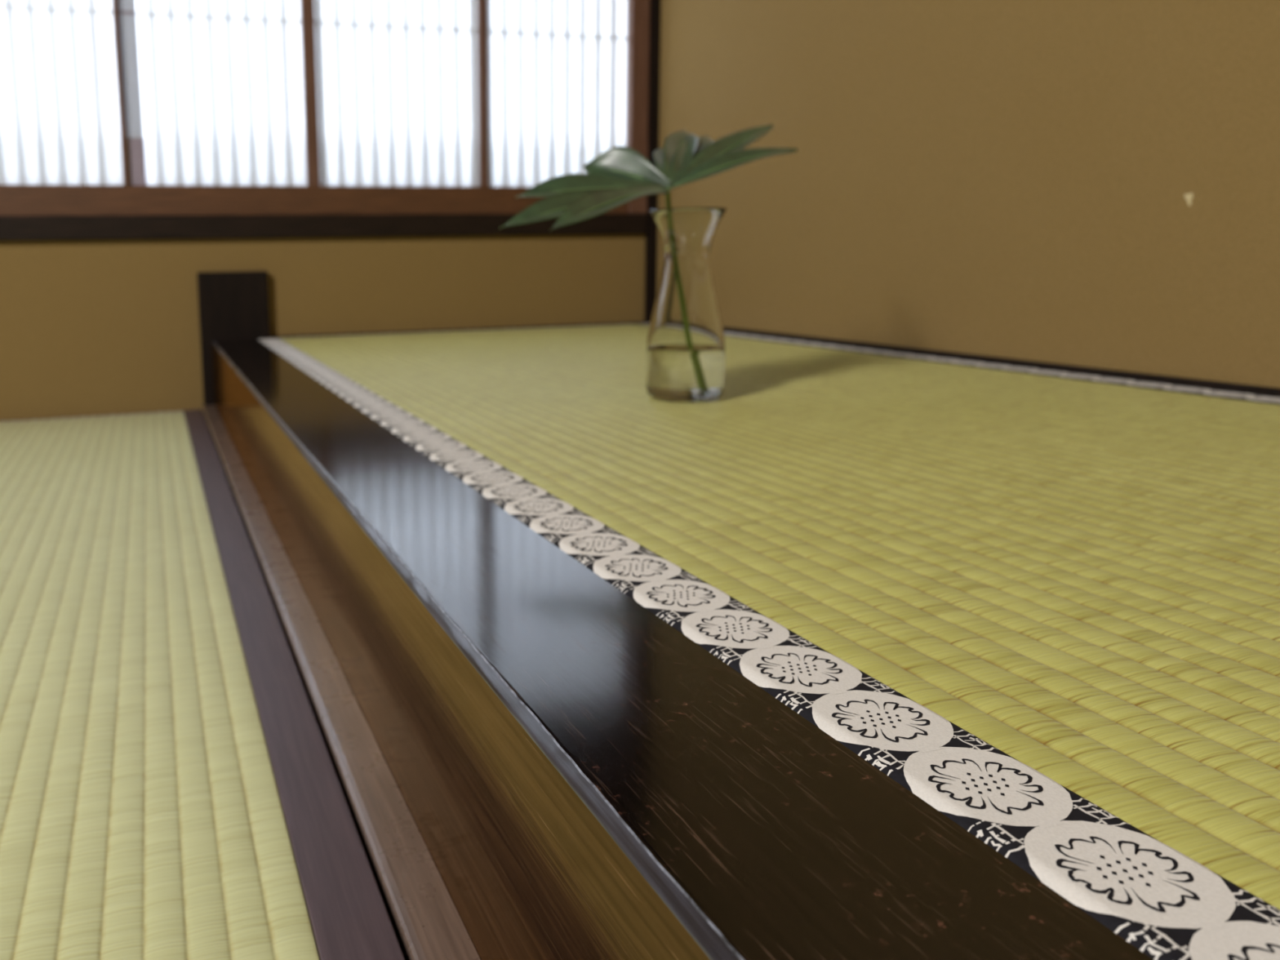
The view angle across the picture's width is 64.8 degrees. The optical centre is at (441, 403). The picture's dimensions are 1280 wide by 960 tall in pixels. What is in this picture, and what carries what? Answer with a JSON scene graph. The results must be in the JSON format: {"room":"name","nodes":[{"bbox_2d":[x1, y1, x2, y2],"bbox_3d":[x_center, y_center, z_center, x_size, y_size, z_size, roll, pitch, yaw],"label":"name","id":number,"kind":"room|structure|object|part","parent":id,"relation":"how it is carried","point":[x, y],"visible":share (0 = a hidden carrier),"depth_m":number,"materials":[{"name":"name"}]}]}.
{"room":"traditional dwelling","nodes":[
{"label":"traditional dwelling","id":0,"kind":"room"},
{"bbox_2d":[0,234,645,421],"bbox_3d":[-0.969,-1.104,1.398,2.793,2.400,0.120,-3,9,-16],"label":"wall","id":1,"kind":"structure","parent":0,"point":[88,327],"depth_m":1.65,"materials":[{"name":"beige paint"}]},
{"bbox_2d":[0,0,649,240],"bbox_3d":[-0.477,-0.821,1.544,1.765,1.112,0.080,-3,9,-16],"label":"window","id":2,"kind":"structure","parent":1,"relation":"in","point":[120,119],"depth_m":1.65,"materials":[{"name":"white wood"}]},
{"bbox_3d":[-0.645,-0.590,1.516,0.262,0.496,0.001,-3,9,-16],"label":"paper pane","id":3,"kind":"part","parent":2,"relation":"part of","materials":[{"name":"white paper"}]},
{"bbox_3d":[-0.360,-0.607,1.599,0.263,0.496,0.001,-3,9,-16],"label":"paper pane","id":4,"kind":"part","parent":2,"relation":"part of","materials":[{"name":"white paper"}]},
{"bbox_3d":[-0.456,-0.333,1.614,1.669,0.048,0.032,-3,9,-16],"label":"rail","id":5,"kind":"part","parent":2,"relation":"part of","materials":[{"name":"brown wood"}]},
{"bbox_3d":[-0.441,-0.292,1.635,1.705,0.038,0.072,-3,9,-16],"label":"sill","id":6,"kind":"part","parent":2,"relation":"part of","materials":[{"name":"brown wood"}]},
{"bbox_3d":[-0.076,-0.624,1.682,0.290,0.496,0.001,-3,9,-16],"label":"paper pane","id":7,"kind":"part","parent":2,"relation":"part of","materials":[{"name":"white paper"}]},
{"bbox_3d":[0.208,-0.641,1.765,0.277,0.496,0.001,-3,9,-16],"label":"paper pane","id":8,"kind":"part","parent":2,"relation":"part of","materials":[{"name":"white paper"}]},
{"bbox_2d":[270,321,644,337],"bbox_3d":[0.047,-0.124,1.778,0.712,0.022,0.005,-3,9,-16],"label":"baseboard","id":9,"kind":"structure","parent":1,"relation":"attached to","point":[618,323],"depth_m":1.77,"materials":[{"name":"brown wood"}]},
{"bbox_2d":[644,0,661,323],"bbox_3d":[0.379,-1.248,1.712,0.017,2.253,0.017,-3,9,-16],"label":"corner post","id":10,"kind":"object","parent":1,"relation":"attached to","point":[651,247],"depth_m":1.82,"materials":[{"name":"brown wood"}]},
{"bbox_2d":[656,0,1279,388],"bbox_3d":[0.939,-0.945,0.101,0.121,2.400,3.712,-3,9,-16],"label":"wall","id":11,"kind":"structure","parent":0,"point":[1095,184],"depth_m":1.10,"materials":[{"name":"beige paint"}]},
{"bbox_2d":[723,326,1279,397],"bbox_3d":[0.816,0.049,0.504,0.007,0.028,2.876,-3,9,-16],"label":"baseboard","id":12,"kind":"structure","parent":11,"relation":"attached to","point":[1209,384],"depth_m":1.05,"materials":[{"name":"brown wood"}]},
{"bbox_3d":[-0.361,0.376,-0.164,2.913,0.090,3.832,-3,9,-16],"label":"floor","id":13,"kind":"structure","parent":0,"visible":0},
{"bbox_2d":[0,410,319,959],"bbox_3d":[-0.454,0.259,0.159,0.900,0.050,2.891,-3,9,-16],"label":"mat","id":14,"kind":"object","parent":13,"relation":"on","point":[142,818],"visible":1,"depth_m":0.53,"materials":[{"name":"yellow wicker"}]},
{"bbox_2d":[196,271,270,405],"bbox_3d":[-0.348,-0.081,1.658,0.115,0.280,0.016,-3,9,-16],"label":"wooden post","id":15,"kind":"object","parent":13,"relation":"on","point":[233,305],"visible":0.49,"depth_m":1.64,"materials":[{"name":"brown wood"}]},
{"bbox_2d":[183,408,404,959],"bbox_3d":[-0.009,0.232,0.289,0.028,0.051,2.891,-3,9,-16],"label":"tatami border","id":16,"kind":"object","parent":13,"relation":"on","point":[349,919],"visible":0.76,"depth_m":0.48,"materials":[{"name":"purple fabric"}]},
{"bbox_2d":[201,404,480,959],"bbox_3d":[0.018,0.217,0.287,0.022,0.039,2.875,-3,9,-16],"label":"board","id":17,"kind":"object","parent":13,"relation":"on","point":[426,922],"visible":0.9,"depth_m":0.47,"materials":[{"name":"brown wood"}]},
{"bbox_3d":[0.458,0.174,0.422,0.752,0.111,2.892,-3,9,-16],"label":"trim","id":18,"kind":"structure","parent":13,"relation":"on","visible":0},
{"bbox_2d":[211,338,1153,959],"bbox_3d":[0.063,0.151,0.291,0.075,0.127,2.875,-3,9,-16],"label":"beam","id":19,"kind":"structure","parent":18,"relation":"attached to","point":[581,778],"depth_m":0.29,"materials":[{"name":"brown wood"}]},
{"bbox_2d":[257,323,1279,959],"bbox_3d":[0.454,0.091,0.407,0.745,0.056,2.888,-3,9,-16],"label":"mat","id":20,"kind":"object","parent":18,"relation":"on","point":[1043,605],"visible":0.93,"depth_m":0.42,"materials":[{"name":"yellow wicker"}]},
{"bbox_2d":[645,207,727,401],"bbox_3d":[0.220,-0.088,0.881,0.070,0.168,0.070,-3,9,-16],"label":"glass vase","id":21,"kind":"object","parent":20,"relation":"on","point":[685,357],"visible":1,"depth_m":0.86,"materials":[{"name":"clear glass"}]},
{"bbox_2d":[499,124,797,231],"bbox_3d":[0.185,-0.130,0.871,0.328,0.248,0.119,-8,11,-38],"label":"leaf","id":22,"kind":"object","parent":21,"relation":"in","point":[619,175],"visible":0.94,"depth_m":0.87,"materials":[{"name":"green plant"}]}
]}

